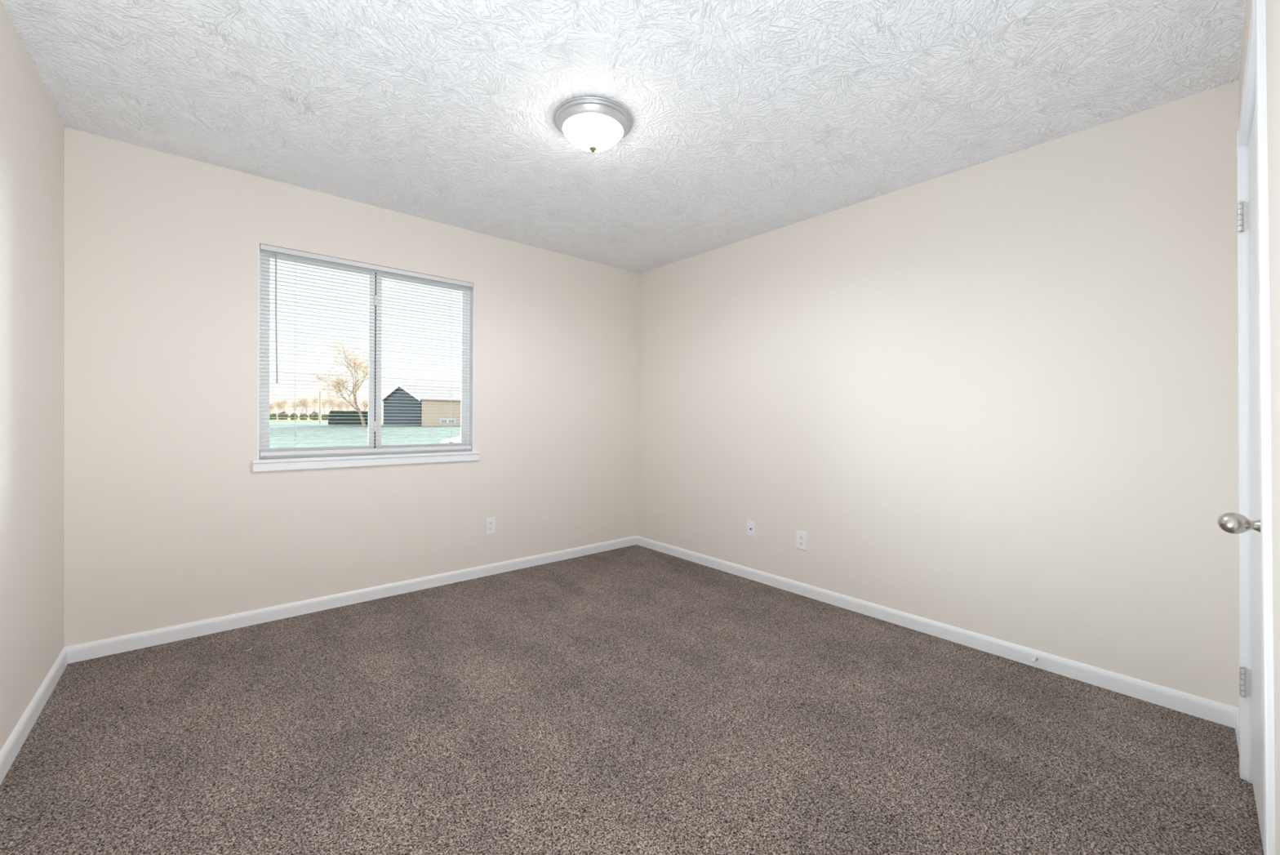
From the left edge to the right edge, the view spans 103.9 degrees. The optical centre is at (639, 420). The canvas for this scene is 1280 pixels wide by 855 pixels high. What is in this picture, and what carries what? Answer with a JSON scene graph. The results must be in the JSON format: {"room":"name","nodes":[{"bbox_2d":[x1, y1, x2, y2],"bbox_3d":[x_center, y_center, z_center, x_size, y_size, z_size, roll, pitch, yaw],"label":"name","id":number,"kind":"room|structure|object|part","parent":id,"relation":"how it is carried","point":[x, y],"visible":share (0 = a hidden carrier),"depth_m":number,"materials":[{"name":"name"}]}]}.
{"room":"empty bedroom","nodes":[
{"label":"empty bedroom","id":0,"kind":"room"},
{"bbox_2d":[0,0,64,751],"bbox_3d":[-1.481,-0.089,0.869,0.120,2.440,3.620,0,1,-41],"label":"wall","id":1,"kind":"structure","parent":0,"point":[32,131],"depth_m":1.83,"materials":[{"name":"white paint"}]},
{"bbox_2d":[0,647,67,784],"bbox_3d":[-1.465,1.092,0.948,0.012,0.077,3.550,0,1,-41],"label":"baseboard","id":2,"kind":"structure","parent":1,"relation":"attached to","point":[19,735],"depth_m":1.81,"materials":[{"name":"white paint"}]},
{"bbox_2d":[64,126,639,646],"bbox_3d":[-1.357,-0.108,3.446,3.673,2.440,0.120,0,1,-41],"label":"wall","id":3,"kind":"structure","parent":0,"point":[169,521],"depth_m":2.72,"materials":[{"name":"white paint"}]},
{"bbox_2d":[64,535,636,663],"bbox_3d":[-1.325,1.074,3.405,3.433,0.077,0.012,0,1,-41],"label":"baseboard","id":4,"kind":"structure","parent":3,"relation":"attached to","point":[98,648],"depth_m":2.88,"materials":[{"name":"white paint"}]},
{"bbox_2d":[252,242,480,471],"bbox_3d":[-1.650,-0.345,3.171,1.279,1.247,0.144,0,1,-41],"label":"window","id":5,"kind":"structure","parent":3,"relation":"in","point":[271,463],"depth_m":3.16,"materials":[{"name":"white plastic"}]},
{"bbox_3d":[-1.901,-0.381,2.995,0.568,1.137,0.021,0,1,-41],"label":"sash","id":6,"kind":"part","parent":5,"relation":"part of","materials":[{"name":"white plastic"}]},
{"bbox_2d":[259,243,472,456],"bbox_3d":[-1.633,-0.382,3.137,1.191,1.168,0.048,0,1,-41],"label":"window blind","id":7,"kind":"object","parent":5,"relation":"attached to","point":[295,253],"visible":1,"depth_m":3.07,"materials":[{"name":"white plastic"}]},
{"bbox_3d":[-1.966,-0.373,2.861,0.005,1.132,0.030,0,1,-41],"label":"ladder cord","id":8,"kind":"part","parent":7,"relation":"part of","materials":[{"name":"white fabric"}]},
{"bbox_3d":[-1.643,0.186,3.147,1.185,0.024,0.023,0,1,-41],"label":"rail","id":9,"kind":"part","parent":7,"relation":"part of","materials":[{"name":"white plastic"}]},
{"bbox_3d":[-1.639,-0.372,3.143,0.005,1.132,0.030,0,1,-41],"label":"ladder cord","id":10,"kind":"part","parent":7,"relation":"part of","materials":[{"name":"white fabric"}]},
{"bbox_3d":[-1.297,-0.371,3.438,0.005,1.132,0.030,0,1,-41],"label":"ladder cord","id":11,"kind":"part","parent":7,"relation":"part of","materials":[{"name":"white fabric"}]},
{"bbox_3d":[-1.655,0.224,3.176,1.279,0.018,0.144,0,1,-41],"label":"sill","id":12,"kind":"part","parent":5,"relation":"part of","materials":[{"name":"white paint"}]},
{"bbox_3d":[-1.460,-0.380,3.376,0.583,1.137,0.021,0,1,-41],"label":"sash","id":13,"kind":"part","parent":5,"relation":"part of","materials":[{"name":"white plastic"}]},
{"bbox_2d":[485,516,495,533],"bbox_3d":[-1.078,0.758,3.616,0.070,0.115,0.008,0,1,-41],"label":"electrical outlet","id":14,"kind":"object","parent":3,"relation":"attached to","point":[490,522],"visible":1,"depth_m":3.61,"materials":[{"name":"white plastic"}]},
{"bbox_2d":[0,0,1246,273],"bbox_3d":[-0.164,-1.366,2.065,3.673,0.120,3.740,0,1,-41],"label":"ceiling","id":15,"kind":"structure","parent":0,"point":[751,118],"depth_m":1.97,"materials":[{"name":"white paint"}]},
{"bbox_2d":[552,95,632,152],"bbox_3d":[-0.204,-1.239,2.186,0.347,0.135,0.347,0,1,-41],"label":"ceiling lamp","id":16,"kind":"object","parent":15,"relation":"attached to","point":[592,123],"visible":1,"depth_m":2.10,"materials":[{"name":"white glass"}]},
{"bbox_3d":[-0.205,-1.228,2.186,0.254,0.078,0.254,0,1,-41],"label":"lamp shade","id":17,"kind":"part","parent":16,"relation":"part of","materials":[{"name":"white glass"}]},
{"bbox_2d":[0,544,1263,854],"bbox_3d":[0.264,1.192,1.562,3.673,0.100,5.120,0,1,-41],"label":"floor","id":18,"kind":"structure","parent":0,"point":[636,699],"depth_m":1.78,"materials":[{"name":"brown carpet"}]},
{"bbox_2d":[636,80,1239,707],"bbox_3d":[1.209,-0.083,3.190,0.120,2.440,3.620,0,1,-41],"label":"wall","id":19,"kind":"structure","parent":0,"point":[997,397],"depth_m":2.47,"materials":[{"name":"white paint"}]},
{"bbox_2d":[746,520,755,537],"bbox_3d":[0.791,0.771,3.575,0.007,0.115,0.070,0,1,-41],"label":"cable plate","id":20,"kind":"object","parent":19,"relation":"attached to","point":[750,524],"visible":1,"depth_m":3.57,"materials":[{"name":"white plastic"}]},
{"bbox_2d":[795,529,807,550],"bbox_3d":[1.054,0.780,3.269,0.008,0.118,0.079,0,1,-41],"label":"electrical outlet","id":21,"kind":"object","parent":19,"relation":"attached to","point":[801,536],"visible":1,"depth_m":3.27,"materials":[{"name":"white plastic"}]},
{"bbox_2d":[799,534,804,539],"bbox_3d":[1.053,0.761,3.268,0.004,0.028,0.033,0,1,-41],"label":"receptacle","id":22,"kind":"object","parent":21,"relation":"attached to","point":[801,536],"depth_m":3.27,"materials":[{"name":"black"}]},
{"bbox_2d":[799,540,804,546],"bbox_3d":[1.052,0.800,3.268,0.004,0.028,0.033,0,1,-41],"label":"receptacle","id":23,"kind":"object","parent":21,"relation":"attached to","point":[801,542],"depth_m":3.27,"materials":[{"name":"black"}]},
{"bbox_2d":[636,535,1239,728],"bbox_3d":[1.108,1.098,3.203,0.012,0.077,3.497,0,1,-41],"label":"baseboard","id":24,"kind":"structure","parent":19,"relation":"attached to","point":[1217,712],"depth_m":2.46,"materials":[{"name":"white paint"}]},
{"bbox_2d":[1031,655,1037,662],"bbox_3d":[1.831,1.108,2.326,0.038,0.019,0.019,0,1,-41],"label":"door stop","id":25,"kind":"object","parent":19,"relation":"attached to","point":[1034,658],"visible":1,"depth_m":2.32,"materials":[{"name":"white paint"}]},
{"bbox_2d":[1239,0,1279,854],"bbox_3d":[1.015,-0.065,0.695,3.435,2.440,0.175,0,1,-41],"label":"wall","id":26,"kind":"structure","parent":0,"point":[1272,7],"depth_m":1.00,"materials":[{"name":"white paint"}]},
{"bbox_2d":[1235,708,1239,753],"bbox_3d":[1.346,1.117,1.068,2.441,0.077,0.016,0,1,-42],"label":"baseboard","id":27,"kind":"structure","parent":26,"relation":"attached to","point":[1237,714],"depth_m":1.82,"materials":[{"name":"white paint"}]},
{"bbox_2d":[1217,104,1264,854],"bbox_3d":[1.664,0.131,1.354,0.767,2.015,0.134,0,1,-41],"label":"door","id":28,"kind":"structure","parent":26,"relation":"in","point":[1250,680],"depth_m":1.46,"materials":[{"name":"white paint"}]},
{"bbox_3d":[1.398,0.241,1.175,0.050,0.050,0.058,0,1,-41],"label":"knob","id":29,"kind":"part","parent":28,"relation":"part of","materials":[{"name":"silver metal"}]},
{"bbox_2d":[1236,0,1275,854],"bbox_3d":[1.688,0.107,1.319,0.888,2.100,0.166,0,1,-41],"label":"trim","id":30,"kind":"structure","parent":26,"relation":"attached to","point":[1254,90],"depth_m":1.09,"materials":[{"name":"white paint"}]},
{"label":"outside","id":31,"kind":"structure","parent":0,"visible":0},
{"bbox_2d":[269,415,383,422],"bbox_3d":[-18.104,-1.437,399.756,560.477,0.001,616.215,0,1,-41],"label":"field","id":32,"kind":"structure","parent":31,"point":[288,420],"depth_m":134.79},
{"bbox_2d":[269,413,276,419],"bbox_3d":[-109.825,-1.034,149.931,2.068,2.541,2.552,0,1,-41],"label":"shrub","id":33,"kind":"object","parent":32,"relation":"on","point":[270,415],"visible":0.69,"depth_m":149.43,"materials":[{"name":"green plant"}]},
{"bbox_2d":[269,402,277,414],"bbox_3d":[-132.871,-4.092,180.003,6.478,6.870,6.586,0,1,-41],"label":"tree","id":34,"kind":"object","parent":32,"relation":"on","point":[270,407],"visible":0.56,"depth_m":180.06,"materials":[{"name":"brown plant"}]},
{"bbox_2d":[272,400,285,413],"bbox_3d":[-148.578,-5.248,206.018,6.008,8.486,5.158,0,1,-41],"label":"tree","id":35,"kind":"object","parent":32,"relation":"on","point":[278,403],"visible":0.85,"depth_m":205.89,"materials":[{"name":"beige plant"}]},
{"bbox_2d":[277,410,288,419],"bbox_3d":[-106.823,-1.323,150.035,2.948,3.148,2.631,0,1,-41],"label":"shrub","id":36,"kind":"object","parent":32,"relation":"on","point":[282,414],"visible":0.8,"depth_m":149.35,"materials":[{"name":"green plant"}]},
{"bbox_2d":[276,397,289,411],"bbox_3d":[-165.070,-6.447,231.225,6.864,10.187,6.618,0,1,-41],"label":"tree","id":37,"kind":"object","parent":32,"relation":"on","point":[284,402],"visible":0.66,"depth_m":231.35,"materials":[{"name":"beige plant"}]},
{"bbox_2d":[288,412,297,419],"bbox_3d":[-103.682,-1.052,150.025,2.427,2.712,2.121,0,1,-41],"label":"shrub","id":38,"kind":"object","parent":32,"relation":"on","point":[293,415],"visible":0.79,"depth_m":149.46,"materials":[{"name":"green plant"}]},
{"bbox_2d":[290,399,299,412],"bbox_3d":[-178.063,-6.471,258.781,6.992,9.574,6.030,0,1,-41],"label":"tree","id":39,"kind":"object","parent":32,"relation":"on","point":[296,399],"visible":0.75,"depth_m":258.69,"materials":[{"name":"beige plant"}]},
{"bbox_2d":[288,396,310,413],"bbox_3d":[-122.202,-4.808,180.470,7.102,8.493,6.788,0,1,-41],"label":"tree","id":40,"kind":"object","parent":32,"relation":"on","point":[299,401],"visible":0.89,"depth_m":180.28,"materials":[{"name":"beige plant"}]},
{"bbox_2d":[299,412,308,419],"bbox_3d":[-100.556,-1.121,149.948,2.360,2.540,2.514,0,1,-41],"label":"shrub","id":41,"kind":"object","parent":32,"relation":"on","point":[302,415],"visible":0.82,"depth_m":149.43,"materials":[{"name":"green plant"}]},
{"bbox_2d":[298,395,311,413],"bbox_3d":[-136.564,-5.637,204.632,5.881,9.509,6.734,0,1,-41],"label":"tree","id":42,"kind":"object","parent":32,"relation":"on","point":[306,406],"visible":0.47,"depth_m":204.29,"materials":[{"name":"beige plant"}]},
{"bbox_2d":[309,411,318,419],"bbox_3d":[-97.463,-1.284,149.950,2.744,3.068,2.633,0,1,-41],"label":"shrub","id":43,"kind":"object","parent":32,"relation":"on","point":[313,414],"visible":0.77,"depth_m":149.43,"materials":[{"name":"green plant"}]},
{"bbox_2d":[310,395,319,411],"bbox_3d":[-150.083,-6.595,231.531,6.401,10.752,9.681,0,1,-41],"label":"tree","id":44,"kind":"object","parent":32,"relation":"on","point":[316,397],"visible":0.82,"depth_m":231.38,"materials":[{"name":"beige plant"}]},
{"bbox_2d":[318,397,328,413],"bbox_3d":[-163.103,-6.815,258.451,7.082,10.532,7.433,0,1,-41],"label":"tree","id":45,"kind":"object","parent":32,"relation":"on","point":[322,402],"visible":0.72,"depth_m":257.81,"materials":[{"name":"beige plant"}]},
{"bbox_2d":[320,414,328,419],"bbox_3d":[-94.159,-0.968,150.092,2.295,2.110,2.232,0,1,-41],"label":"shrub","id":46,"kind":"object","parent":32,"relation":"on","point":[322,415],"visible":0.62,"depth_m":149.53,"materials":[{"name":"green plant"}]},
{"bbox_2d":[322,396,341,410],"bbox_3d":[-110.875,-5.391,180.141,6.024,9.861,7.059,0,1,-41],"label":"tree","id":47,"kind":"object","parent":32,"relation":"on","point":[331,402],"visible":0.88,"depth_m":180.06,"materials":[{"name":"beige plant"}]},
{"bbox_2d":[336,399,346,410],"bbox_3d":[-123.556,-5.312,206.631,5.459,9.057,6.167,0,1,-41],"label":"tree","id":48,"kind":"object","parent":32,"relation":"on","point":[339,405],"visible":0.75,"depth_m":206.50,"materials":[{"name":"beige plant"}]},
{"bbox_2d":[342,400,351,410],"bbox_3d":[-135.839,-5.936,232.518,5.923,9.676,7.886,0,1,-41],"label":"tree","id":49,"kind":"object","parent":32,"relation":"on","point":[348,405],"visible":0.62,"depth_m":232.48,"materials":[{"name":"beige plant"}]},
{"bbox_2d":[346,397,359,410],"bbox_3d":[-147.724,-6.969,258.501,7.884,11.113,8.042,0,1,-41],"label":"tree","id":50,"kind":"object","parent":32,"relation":"on","point":[353,402],"visible":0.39,"depth_m":257.99,"materials":[{"name":"beige plant"}]},
{"bbox_2d":[360,395,368,410],"bbox_3d":[-98.516,-4.527,180.545,5.453,8.357,6.108,0,1,-41],"label":"tree","id":51,"kind":"object","parent":32,"relation":"on","point":[363,401],"visible":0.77,"depth_m":180.15,"materials":[{"name":"beige plant"}]},
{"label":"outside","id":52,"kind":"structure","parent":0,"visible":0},
{"bbox_2d":[269,421,460,447],"bbox_3d":[-10.016,1.734,60.516,264.155,0.962,247.812,0,1,-41],"label":"lawn","id":53,"kind":"structure","parent":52,"point":[417,433],"depth_m":58.46,"materials":[{"name":"green plant"}]},
{"bbox_2d":[318,390,320,423],"bbox_3d":[-57.481,-2.380,89.988,0.380,6.000,0.380,0,1,-41],"label":"utility pole","id":54,"kind":"object","parent":53,"relation":"on","point":[319,404],"visible":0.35,"depth_m":89.86,"materials":[{"name":"beige"}]},
{"bbox_2d":[328,409,368,426],"bbox_3d":[-45.250,-0.377,79.476,6.670,2.582,6.126,0,1,-41],"label":"hedge","id":55,"kind":"object","parent":53,"relation":"on","point":[347,419],"visible":0.63,"depth_m":78.72,"materials":[{"name":"green plant"}]},
{"bbox_2d":[311,338,388,426],"bbox_3d":[-44.037,-5.678,76.727,11.002,13.259,10.292,0,1,-41],"label":"tree","id":56,"kind":"object","parent":53,"relation":"on","point":[353,392],"visible":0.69,"depth_m":76.08,"materials":[{"name":"beige plant"}]},
{"bbox_2d":[381,383,461,426],"bbox_3d":[-31.976,-2.509,94.061,28.856,7.160,18.540,0,1,-41],"label":"house","id":57,"kind":"structure","parent":53,"relation":"on","point":[401,412],"depth_m":83.47,"materials":[{"name":"beige brick"}]},
{"bbox_3d":[-32.084,0.102,83.627,0.040,0.500,2.400,1,1,38],"label":"pane","id":58,"kind":"part","parent":57,"relation":"part of","materials":[{"name":"clear glass"}]},
{"bbox_2d":[440,435,460,443],"bbox_3d":[-13.285,1.566,40.005,4.660,1.500,1.780,1,0,0],"label":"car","id":59,"kind":"object","parent":53,"relation":"on","point":[453,439],"visible":0.17,"depth_m":39.13,"materials":[{"name":"white paint"}]}
]}

